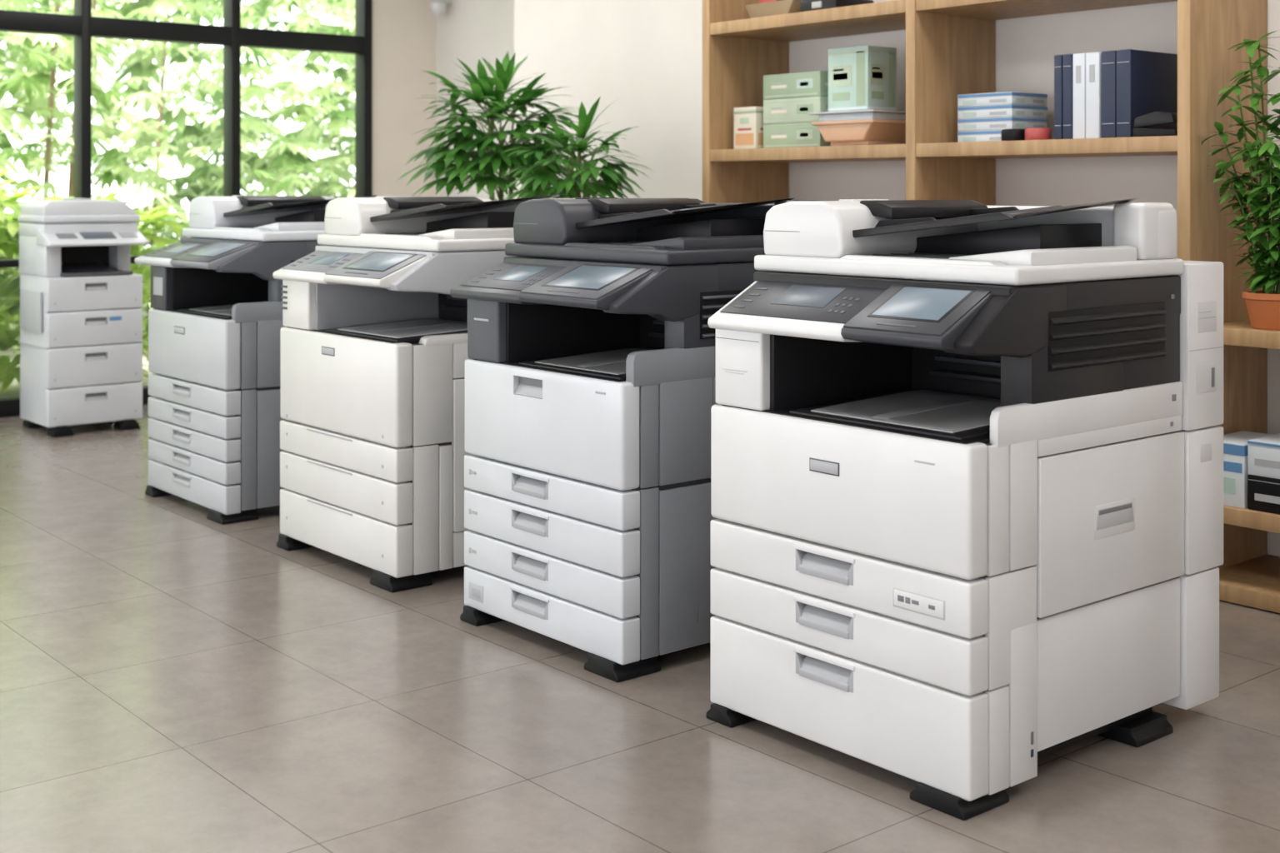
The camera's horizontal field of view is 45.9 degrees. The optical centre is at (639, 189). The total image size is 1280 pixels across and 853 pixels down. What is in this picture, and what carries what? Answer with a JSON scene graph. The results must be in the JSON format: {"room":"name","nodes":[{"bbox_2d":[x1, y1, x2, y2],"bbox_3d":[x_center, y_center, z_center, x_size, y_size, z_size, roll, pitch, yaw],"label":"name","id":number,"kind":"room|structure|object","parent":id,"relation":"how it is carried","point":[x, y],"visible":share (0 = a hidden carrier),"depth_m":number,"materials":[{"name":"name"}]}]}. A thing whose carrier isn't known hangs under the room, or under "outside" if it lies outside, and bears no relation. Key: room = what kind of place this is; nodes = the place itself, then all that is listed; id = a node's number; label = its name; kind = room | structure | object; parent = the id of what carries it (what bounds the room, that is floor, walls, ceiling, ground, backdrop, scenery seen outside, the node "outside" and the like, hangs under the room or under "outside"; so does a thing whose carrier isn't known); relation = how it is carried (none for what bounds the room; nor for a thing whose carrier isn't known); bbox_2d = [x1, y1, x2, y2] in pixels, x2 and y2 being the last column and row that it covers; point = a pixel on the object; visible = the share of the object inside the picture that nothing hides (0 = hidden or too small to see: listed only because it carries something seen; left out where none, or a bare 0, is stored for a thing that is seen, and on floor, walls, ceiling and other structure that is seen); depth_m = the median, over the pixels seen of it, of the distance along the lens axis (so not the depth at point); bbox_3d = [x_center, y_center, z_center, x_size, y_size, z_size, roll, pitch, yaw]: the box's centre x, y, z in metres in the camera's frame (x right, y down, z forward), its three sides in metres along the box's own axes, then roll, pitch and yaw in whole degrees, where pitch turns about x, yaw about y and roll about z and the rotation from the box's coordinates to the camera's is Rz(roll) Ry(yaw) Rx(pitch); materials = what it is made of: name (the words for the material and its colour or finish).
{"room":"print shop","nodes":[
{"label":"print shop","id":0,"kind":"room"},
{"bbox_2d":[0,404,1279,852],"bbox_3d":[-0.547,1.240,3.004,7.400,0.080,11.320,0,0,-40],"label":"floor","id":1,"kind":"structure","parent":0,"point":[174,679],"depth_m":3.36,"materials":[{"name":"tile"}]},
{"bbox_2d":[0,385,151,417],"bbox_3d":[-4.355,1.155,7.209,6.920,0.090,0.105,0,0,-40],"label":"rail","id":2,"kind":"object","parent":1,"relation":"on","point":[9,407],"visible":0.02,"depth_m":8.01,"materials":[{"name":"paint"}]},
{"bbox_2d":[74,0,91,199],"bbox_3d":[-3.057,-0.230,8.291,0.056,2.860,0.120,0,0,-40],"label":"mullion","id":3,"kind":"object","parent":1,"relation":"on","point":[82,42],"visible":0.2,"depth_m":8.25,"materials":[{"name":"paint"}]},
{"bbox_2d":[18,197,149,437],"bbox_3d":[-2.807,0.620,7.614,0.492,1.160,0.505,0,0,-40],"label":"office photocopier","id":4,"kind":"object","parent":1,"relation":"on","point":[81,299],"visible":1,"depth_m":7.48,"materials":[{"name":"white plastic"}]},
{"bbox_2d":[63,197,129,203],"bbox_3d":[-2.776,0.055,7.719,0.250,0.030,0.260,0,0,-40],"label":"tray","id":5,"kind":"object","parent":4,"relation":"on","point":[64,198],"depth_m":7.61,"materials":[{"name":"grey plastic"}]},
{"bbox_2d":[60,262,133,276],"bbox_3d":[-2.767,0.397,7.583,0.350,0.054,0.280,0,0,-40],"label":"tray","id":6,"kind":"object","parent":4,"relation":"on","point":[67,269],"depth_m":7.56,"materials":[{"name":"grey plastic"}]},
{"bbox_2d":[223,0,240,196],"bbox_3d":[-2.388,-0.230,8.848,0.056,2.860,0.120,0,0,-40],"label":"mullion","id":7,"kind":"object","parent":1,"relation":"on","point":[232,8],"visible":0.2,"depth_m":8.81,"materials":[{"name":"paint"}]},
{"bbox_2d":[134,195,377,524],"bbox_3d":[-1.450,0.610,5.909,0.805,1.180,0.739,0,0,-40],"label":"office photocopier","id":8,"kind":"object","parent":1,"relation":"on","point":[215,316],"visible":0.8,"depth_m":5.60,"materials":[{"name":"grey plastic"}]},
{"bbox_2d":[171,470,191,479],"bbox_3d":[-1.731,1.076,5.713,0.009,0.009,0.178,0,0,-40],"label":"handle","id":9,"kind":"object","parent":8,"relation":"attached to","point":[176,474],"depth_m":5.72,"materials":[{"name":"grey plastic"}]},
{"bbox_2d":[171,449,191,457],"bbox_3d":[-1.731,0.994,5.713,0.009,0.009,0.178,0,0,-40],"label":"handle","id":10,"kind":"object","parent":8,"relation":"attached to","point":[175,452],"depth_m":5.72,"materials":[{"name":"grey plastic"}]},
{"bbox_2d":[171,427,191,434],"bbox_3d":[-1.731,0.911,5.713,0.009,0.009,0.178,0,0,-40],"label":"handle","id":11,"kind":"object","parent":8,"relation":"attached to","point":[175,431],"depth_m":5.72,"materials":[{"name":"grey plastic"}]},
{"bbox_2d":[171,405,191,413],"bbox_3d":[-1.731,0.828,5.713,0.009,0.009,0.178,0,0,-40],"label":"handle","id":12,"kind":"object","parent":8,"relation":"attached to","point":[175,408],"depth_m":5.72,"materials":[{"name":"grey plastic"}]},
{"bbox_2d":[171,381,191,388],"bbox_3d":[-1.731,0.736,5.713,0.009,0.009,0.178,0,0,-40],"label":"handle","id":13,"kind":"object","parent":8,"relation":"attached to","point":[174,384],"depth_m":5.72,"materials":[{"name":"grey plastic"}]},
{"bbox_2d":[178,301,261,318],"bbox_3d":[-1.471,0.454,5.774,0.420,0.026,0.450,0,0,-40],"label":"tray","id":14,"kind":"object","parent":8,"relation":"on","point":[224,311],"depth_m":5.68,"materials":[{"name":"plastic"}]},
{"bbox_2d":[223,202,274,216],"bbox_3d":[-1.502,0.079,5.764,0.013,0.064,0.473,0,0,-40],"label":"tray","id":15,"kind":"object","parent":8,"relation":"on","point":[227,208],"depth_m":5.79,"materials":[{"name":"plastic"}]},
{"bbox_2d":[224,195,377,217],"bbox_3d":[-1.336,0.066,5.901,0.440,0.093,0.477,0,0,-40],"label":"tray","id":16,"kind":"object","parent":8,"relation":"on","point":[240,206],"depth_m":5.93,"materials":[{"name":"black plastic"}]},
{"bbox_2d":[355,0,372,196],"bbox_3d":[-1.719,-0.230,9.404,0.056,2.860,0.120,0,0,-40],"label":"window frame","id":17,"kind":"structure","parent":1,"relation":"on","point":[363,8],"depth_m":9.37,"materials":[{"name":"paint"}]},
{"bbox_2d":[372,0,436,197],"bbox_3d":[-1.524,-0.275,9.592,0.480,2.950,0.100,0,0,-40],"label":"wall pier","id":18,"kind":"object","parent":1,"relation":"on","point":[404,32],"visible":0.44,"depth_m":9.54,"materials":[{"name":"paint"}]},
{"bbox_2d":[272,194,574,592],"bbox_3d":[-0.698,0.607,5.020,0.785,1.185,0.775,0,0,-40],"label":"office photocopier","id":19,"kind":"object","parent":1,"relation":"on","point":[373,336],"visible":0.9,"depth_m":4.72,"materials":[{"name":"white plastic"}]},
{"bbox_2d":[324,318,467,341],"bbox_3d":[-0.717,0.450,4.866,0.420,0.021,0.460,0,0,-40],"label":"tray","id":20,"kind":"object","parent":19,"relation":"on","point":[416,330],"depth_m":4.80,"materials":[{"name":"plastic"}]},
{"bbox_2d":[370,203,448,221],"bbox_3d":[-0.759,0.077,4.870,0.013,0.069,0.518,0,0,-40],"label":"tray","id":21,"kind":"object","parent":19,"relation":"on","point":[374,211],"depth_m":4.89,"materials":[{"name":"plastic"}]},
{"bbox_2d":[370,194,560,222],"bbox_3d":[-0.593,0.064,5.007,0.440,0.098,0.522,0,0,-40],"label":"tray","id":22,"kind":"object","parent":19,"relation":"on","point":[390,209],"depth_m":5.05,"materials":[{"name":"black plastic"}]},
{"bbox_2d":[436,0,514,200],"bbox_3d":[2.319,-0.275,5.439,0.120,2.950,11.400,0,0,-40],"label":"wall","id":23,"kind":"structure","parent":1,"relation":"on","point":[468,31],"depth_m":9.40,"materials":[{"name":"paint"}]},
{"bbox_2d":[430,0,452,16],"bbox_3d":[-1.250,-1.165,9.520,0.150,0.150,0.100,0,0,-40],"label":"security camera","id":24,"kind":"object","parent":23,"relation":"attached to","point":[437,7],"visible":1,"depth_m":9.47,"materials":[{"name":"white plastic"}]},
{"bbox_2d":[395,51,599,200],"bbox_3d":[-0.627,0.285,6.710,0.903,1.831,0.895,0,0,-6],"label":"palm","id":25,"kind":"object","parent":1,"relation":"on","point":[488,158],"visible":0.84,"depth_m":6.54,"materials":[{"name":"plant"}]},
{"bbox_2d":[498,95,653,199],"bbox_3d":[-0.276,0.414,6.144,0.640,1.573,0.614,0,0,19],"label":"palm","id":26,"kind":"object","parent":1,"relation":"on","point":[542,181],"visible":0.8,"depth_m":6.04,"materials":[{"name":"plant"}]},
{"bbox_2d":[450,197,819,682],"bbox_3d":[-0.002,0.611,4.170,0.800,1.179,0.718,0,0,-40],"label":"office photocopier","id":27,"kind":"object","parent":1,"relation":"on","point":[590,374],"visible":0.84,"depth_m":3.87,"materials":[{"name":"grey plastic"}]},
{"bbox_2d":[510,585,549,602],"bbox_3d":[-0.289,1.064,3.979,0.009,0.009,0.172,0,0,-40],"label":"handle","id":28,"kind":"object","parent":27,"relation":"attached to","point":[528,593],"depth_m":3.99,"materials":[{"name":"white plastic"}]},
{"bbox_2d":[510,548,549,564],"bbox_3d":[-0.289,0.963,3.979,0.009,0.009,0.172,0,0,-40],"label":"handle","id":29,"kind":"object","parent":27,"relation":"attached to","point":[530,556],"depth_m":3.99,"materials":[{"name":"white plastic"}]},
{"bbox_2d":[510,505,549,519],"bbox_3d":[-0.289,0.849,3.979,0.009,0.009,0.172,0,0,-40],"label":"handle","id":30,"kind":"object","parent":27,"relation":"attached to","point":[527,512],"depth_m":3.99,"materials":[{"name":"white plastic"}]},
{"bbox_2d":[510,469,549,482],"bbox_3d":[-0.289,0.752,3.979,0.009,0.009,0.172,0,0,-40],"label":"handle","id":31,"kind":"object","parent":27,"relation":"attached to","point":[520,475],"depth_m":3.99,"materials":[{"name":"white plastic"}]},
{"bbox_2d":[519,346,657,379],"bbox_3d":[-0.026,0.458,4.036,0.420,0.026,0.435,0,0,-40],"label":"tray","id":32,"kind":"object","parent":27,"relation":"on","point":[607,364],"depth_m":3.98,"materials":[{"name":"plastic"}]},
{"bbox_2d":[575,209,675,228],"bbox_3d":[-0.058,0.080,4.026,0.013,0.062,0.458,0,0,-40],"label":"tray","id":33,"kind":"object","parent":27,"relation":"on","point":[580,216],"depth_m":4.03,"materials":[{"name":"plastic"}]},
{"bbox_2d":[576,197,794,229],"bbox_3d":[0.109,0.067,4.163,0.440,0.092,0.462,0,0,-40],"label":"tray","id":34,"kind":"object","parent":27,"relation":"on","point":[592,213],"depth_m":4.20,"materials":[{"name":"black plastic"}]},
{"bbox_2d":[670,203,734,211],"bbox_3d":[0.084,0.065,4.196,0.195,0.056,0.337,0,0,-40],"label":"tray","id":35,"kind":"object","parent":27,"relation":"on","point":[674,207],"depth_m":4.13,"materials":[{"name":"grey plastic"}]},
{"bbox_2d":[700,290,743,339],"bbox_3d":[0.303,0.320,3.968,0.392,0.120,0.003,0,0,-40],"label":"vent","id":36,"kind":"object","parent":27,"relation":"attached to","point":[711,301],"depth_m":3.86,"materials":[{"name":"grey plastic"}]},
{"bbox_2d":[705,198,1224,820],"bbox_3d":[0.731,0.609,3.431,0.938,1.182,0.754,0,0,-40],"label":"office photocopier","id":37,"kind":"object","parent":1,"relation":"on","point":[967,456],"visible":1,"depth_m":3.17,"materials":[{"name":"white plastic"}]},
{"bbox_2d":[793,647,854,670],"bbox_3d":[0.386,0.982,3.167,0.009,0.009,0.172,0,0,-40],"label":"handle","id":38,"kind":"object","parent":37,"relation":"attached to","point":[821,657],"depth_m":3.17,"materials":[{"name":"white plastic"}]},
{"bbox_2d":[793,596,854,618],"bbox_3d":[0.386,0.873,3.167,0.009,0.009,0.172,0,0,-40],"label":"handle","id":39,"kind":"object","parent":37,"relation":"attached to","point":[823,606],"depth_m":3.17,"materials":[{"name":"white plastic"}]},
{"bbox_2d":[793,544,854,564],"bbox_3d":[0.386,0.762,3.167,0.009,0.009,0.172,0,0,-40],"label":"handle","id":40,"kind":"object","parent":37,"relation":"attached to","point":[826,554],"depth_m":3.17,"materials":[{"name":"white plastic"}]},
{"bbox_2d":[790,388,1000,439],"bbox_3d":[0.635,0.474,3.241,0.420,0.026,0.465,0,0,-40],"label":"tray","id":41,"kind":"object","parent":37,"relation":"on","point":[916,412],"depth_m":3.20,"materials":[{"name":"plastic"}]},
{"bbox_2d":[893,587,944,620],"bbox_3d":[0.548,0.813,2.971,0.004,0.038,0.130,0,0,-40],"label":"label","id":42,"kind":"object","parent":37,"relation":"on","point":[910,603],"depth_m":2.97,"materials":[{"name":"white plastic"}]},
{"bbox_2d":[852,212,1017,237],"bbox_3d":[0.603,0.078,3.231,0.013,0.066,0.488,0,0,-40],"label":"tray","id":43,"kind":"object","parent":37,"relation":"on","point":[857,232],"depth_m":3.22,"materials":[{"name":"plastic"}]},
{"bbox_2d":[854,198,1138,238],"bbox_3d":[0.771,0.065,3.370,0.445,0.095,0.492,0,0,-40],"label":"tray","id":44,"kind":"object","parent":37,"relation":"on","point":[872,218],"depth_m":3.40,"materials":[{"name":"black plastic"}]},
{"bbox_2d":[939,205,1065,219],"bbox_3d":[0.747,0.064,3.403,0.200,0.060,0.367,0,0,-40],"label":"tray","id":45,"kind":"object","parent":37,"relation":"on","point":[946,212],"depth_m":3.51,"materials":[{"name":"grey plastic"}]},
{"bbox_2d":[1048,301,1166,371],"bbox_3d":[0.986,0.305,3.167,0.427,0.120,0.010,0,0,-40],"label":"vent","id":46,"kind":"object","parent":37,"relation":"attached to","point":[1083,336],"depth_m":3.16,"materials":[{"name":"plastic"}]},
{"bbox_2d":[702,0,1279,613],"bbox_3d":[1.463,-0.050,5.025,0.455,2.500,3.242,0,0,-40],"label":"wooden bookshelf","id":47,"kind":"object","parent":1,"relation":"on","point":[950,44],"visible":0.36,"depth_m":5.18,"materials":[{"name":"brown wood"}]},
{"bbox_2d":[733,106,765,149],"bbox_3d":[0.466,-0.247,6.102,0.121,0.170,0.132,0,0,-40],"label":"carton","id":48,"kind":"object","parent":47,"relation":"on","point":[748,124],"visible":0.62,"depth_m":6.05,"materials":[{"name":"beige cardboard"}]},
{"bbox_2d":[745,0,802,18],"bbox_3d":[0.591,-0.748,6.031,0.220,0.150,0.274,0,0,-40],"label":"basket","id":49,"kind":"object","parent":47,"relation":"on","point":[765,7],"visible":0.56,"depth_m":5.94,"materials":[{"name":"brown"}]},
{"bbox_2d":[762,122,830,148],"bbox_3d":[0.665,-0.211,5.956,0.201,0.097,0.312,0,0,-40],"label":"carton","id":50,"kind":"object","parent":47,"relation":"in","point":[804,134],"visible":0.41,"depth_m":5.88,"materials":[{"name":"green cardboard"}]},
{"bbox_2d":[763,96,828,124],"bbox_3d":[0.665,-0.309,5.956,0.201,0.097,0.312,0,0,-40],"label":"carton","id":51,"kind":"object","parent":50,"relation":"on","point":[787,110],"visible":0.61,"depth_m":5.88,"materials":[{"name":"green cardboard"}]},
{"bbox_2d":[762,70,828,99],"bbox_3d":[0.665,-0.407,5.956,0.201,0.097,0.312,0,0,-40],"label":"carton","id":52,"kind":"object","parent":51,"relation":"on","point":[806,84],"visible":0.6,"depth_m":5.87,"materials":[{"name":"green cardboard"}]},
{"bbox_2d":[800,0,874,11],"bbox_3d":[0.757,-0.703,5.825,0.227,0.060,0.190,0,0,-40],"label":"tool case","id":53,"kind":"object","parent":47,"relation":"on","point":[806,5],"visible":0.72,"depth_m":5.75,"materials":[{"name":"plastic"}]},
{"bbox_2d":[807,109,905,145],"bbox_3d":[0.855,-0.228,5.698,0.300,0.130,0.330,0,0,-40],"label":"tray","id":54,"kind":"object","parent":47,"relation":"in","point":[870,127],"visible":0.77,"depth_m":5.60,"materials":[{"name":"orange plastic"}]},
{"bbox_2d":[828,45,896,111],"bbox_3d":[0.836,-0.413,5.688,0.161,0.240,0.202,0,0,-40],"label":"carton","id":55,"kind":"object","parent":54,"relation":"on","point":[861,77],"visible":0.86,"depth_m":5.62,"materials":[{"name":"green cardboard"}]},
{"bbox_2d":[957,130,1001,142],"bbox_3d":[1.262,-0.183,5.269,0.201,0.042,0.232,0,0,-40],"label":"paper ream","id":56,"kind":"object","parent":47,"relation":"on","point":[992,135],"visible":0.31,"depth_m":5.22,"materials":[{"name":"white paper"}]},
{"bbox_2d":[957,116,1047,131],"bbox_3d":[1.262,-0.227,5.269,0.201,0.042,0.232,0,0,-40],"label":"paper ream","id":57,"kind":"object","parent":56,"relation":"on","point":[1010,122],"visible":0.85,"depth_m":5.19,"materials":[{"name":"white paper"}]},
{"bbox_2d":[957,104,1047,119],"bbox_3d":[1.262,-0.270,5.269,0.201,0.042,0.232,0,0,-40],"label":"paper ream","id":58,"kind":"object","parent":57,"relation":"on","point":[1007,110],"visible":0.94,"depth_m":5.19,"materials":[{"name":"white paper"}]},
{"bbox_2d":[957,91,1047,106],"bbox_3d":[1.262,-0.312,5.269,0.201,0.042,0.232,0,0,-40],"label":"paper ream","id":59,"kind":"object","parent":58,"relation":"on","point":[1004,97],"visible":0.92,"depth_m":5.19,"materials":[{"name":"white paper"}]},
{"bbox_2d":[1000,128,1050,140],"bbox_3d":[1.280,-0.182,5.014,0.084,0.040,0.179,0,0,-40],"label":"tape roll","id":60,"kind":"object","parent":47,"relation":"on","point":[1027,133],"visible":0.79,"depth_m":4.97,"materials":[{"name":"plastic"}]},
{"bbox_2d":[1054,55,1063,139],"bbox_3d":[1.464,-0.300,4.988,0.291,0.275,0.030,0,0,-40],"label":"ring binder","id":61,"kind":"object","parent":47,"relation":"in","point":[1057,58],"visible":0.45,"depth_m":4.89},
{"bbox_2d":[1062,54,1073,139],"bbox_3d":[1.486,-0.300,4.961,0.291,0.275,0.035,0,0,-40],"label":"ring binder","id":62,"kind":"object","parent":47,"relation":"in","point":[1067,59],"visible":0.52,"depth_m":4.87,"materials":[{"name":"blue plastic"}]},
{"bbox_2d":[1073,53,1085,139],"bbox_3d":[1.514,-0.300,4.928,0.291,0.275,0.045,0,0,-40],"label":"ring binder","id":63,"kind":"object","parent":47,"relation":"in","point":[1079,59],"visible":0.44,"depth_m":4.83,"materials":[{"name":"white plastic"}]},
{"bbox_2d":[1085,51,1101,138],"bbox_3d":[1.546,-0.300,4.889,0.291,0.275,0.050,0,0,-40],"label":"ring binder","id":64,"kind":"object","parent":47,"relation":"in","point":[1093,60],"visible":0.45,"depth_m":4.79,"materials":[{"name":"white plastic"}]},
{"bbox_2d":[1101,50,1116,138],"bbox_3d":[1.583,-0.300,4.845,0.291,0.275,0.052,0,0,-40],"label":"ring binder","id":65,"kind":"object","parent":47,"relation":"in","point":[1108,58],"visible":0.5,"depth_m":4.75,"materials":[{"name":"blue plastic"}]},
{"bbox_2d":[1116,49,1177,137],"bbox_3d":[1.617,-0.300,4.804,0.291,0.275,0.052,0,0,-40],"label":"ring binder","id":66,"kind":"object","parent":47,"relation":"in","point":[1147,81],"visible":0.66,"depth_m":4.74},
{"bbox_2d":[1133,110,1177,136],"bbox_3d":[1.585,-0.202,4.624,0.050,0.078,0.145,0,0,-40],"label":"stapler","id":67,"kind":"object","parent":47,"relation":"on","point":[1156,118],"visible":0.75,"depth_m":4.61,"materials":[{"name":"black plastic"}]},
{"bbox_2d":[1196,30,1279,329],"bbox_3d":[1.825,-0.035,4.382,0.290,0.876,0.377,0,0,-40],"label":"bamboo plant","id":68,"kind":"object","parent":47,"relation":"in","point":[1262,307],"visible":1,"depth_m":4.39,"materials":[{"name":"green plant"}]},
{"bbox_2d":[1223,430,1271,508],"bbox_3d":[1.797,0.830,4.501,0.241,0.185,0.137,0,0,-40],"label":"carton","id":69,"kind":"object","parent":47,"relation":"in","point":[1235,444],"visible":0.48,"depth_m":4.40,"materials":[{"name":"white cardboard"}]},
{"bbox_2d":[1247,475,1279,514],"bbox_3d":[1.915,0.873,4.359,0.241,0.100,0.217,0,0,-40],"label":"carton","id":70,"kind":"object","parent":47,"relation":"on","point":[1263,492],"visible":0.92,"depth_m":4.33,"materials":[{"name":"black cardboard"}]},
{"bbox_2d":[1247,434,1279,479],"bbox_3d":[1.915,0.772,4.359,0.241,0.099,0.217,0,0,-40],"label":"carton","id":71,"kind":"object","parent":70,"relation":"on","point":[1263,453],"visible":1,"depth_m":4.33,"materials":[{"name":"white cardboard"}]},
{"bbox_2d":[514,0,1279,556],"bbox_3d":[2.628,-0.275,4.480,0.630,2.950,9.530,0,0,-40],"label":"wall","id":72,"kind":"structure","parent":0,"point":[645,56],"depth_m":6.39,"materials":[{"name":"beige paint"}]},
{"label":"outside","id":73,"kind":"structure","parent":0,"visible":0},
{"bbox_2d":[0,270,153,398],"bbox_3d":[-5.743,1.270,16.293,28.000,0.100,15.600,0,0,-40],"label":"ground","id":74,"kind":"structure","parent":73,"point":[13,390],"depth_m":9.73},
{"bbox_2d":[0,164,189,393],"bbox_3d":[-3.989,0.476,8.693,3.289,1.519,1.400,0,0,-40],"label":"shrub","id":75,"kind":"object","parent":74,"relation":"on","point":[9,228],"visible":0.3,"depth_m":9.07,"materials":[{"name":"green plant"}]},
{"bbox_2d":[0,0,354,354],"bbox_3d":[-4.234,-0.867,14.851,18.464,4.866,7.696,0,0,-40],"label":"hedge","id":76,"kind":"object","parent":74,"relation":"on","point":[287,159],"visible":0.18,"depth_m":13.28,"materials":[{"name":"green plant"}]},
{"bbox_3d":[-3.726,-0.230,7.735,0.056,2.860,0.120,0,0,-40],"label":"mullion","id":77,"kind":"object","parent":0,"visible":0},
{"bbox_2d":[0,255,142,267],"bbox_3d":[-4.355,0.390,7.209,6.920,0.040,0.105,0,0,-40],"label":"rail","id":78,"kind":"object","parent":77,"relation":"attached to","point":[3,262],"visible":0.02,"depth_m":8.01,"materials":[{"name":"paint"}]},
{"bbox_2d":[0,10,364,54],"bbox_3d":[-4.355,-0.897,7.209,6.920,0.105,0.105,0,0,-40],"label":"window frame","id":79,"kind":"structure","parent":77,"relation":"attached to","point":[10,21],"depth_m":8.57,"materials":[{"name":"paint"}]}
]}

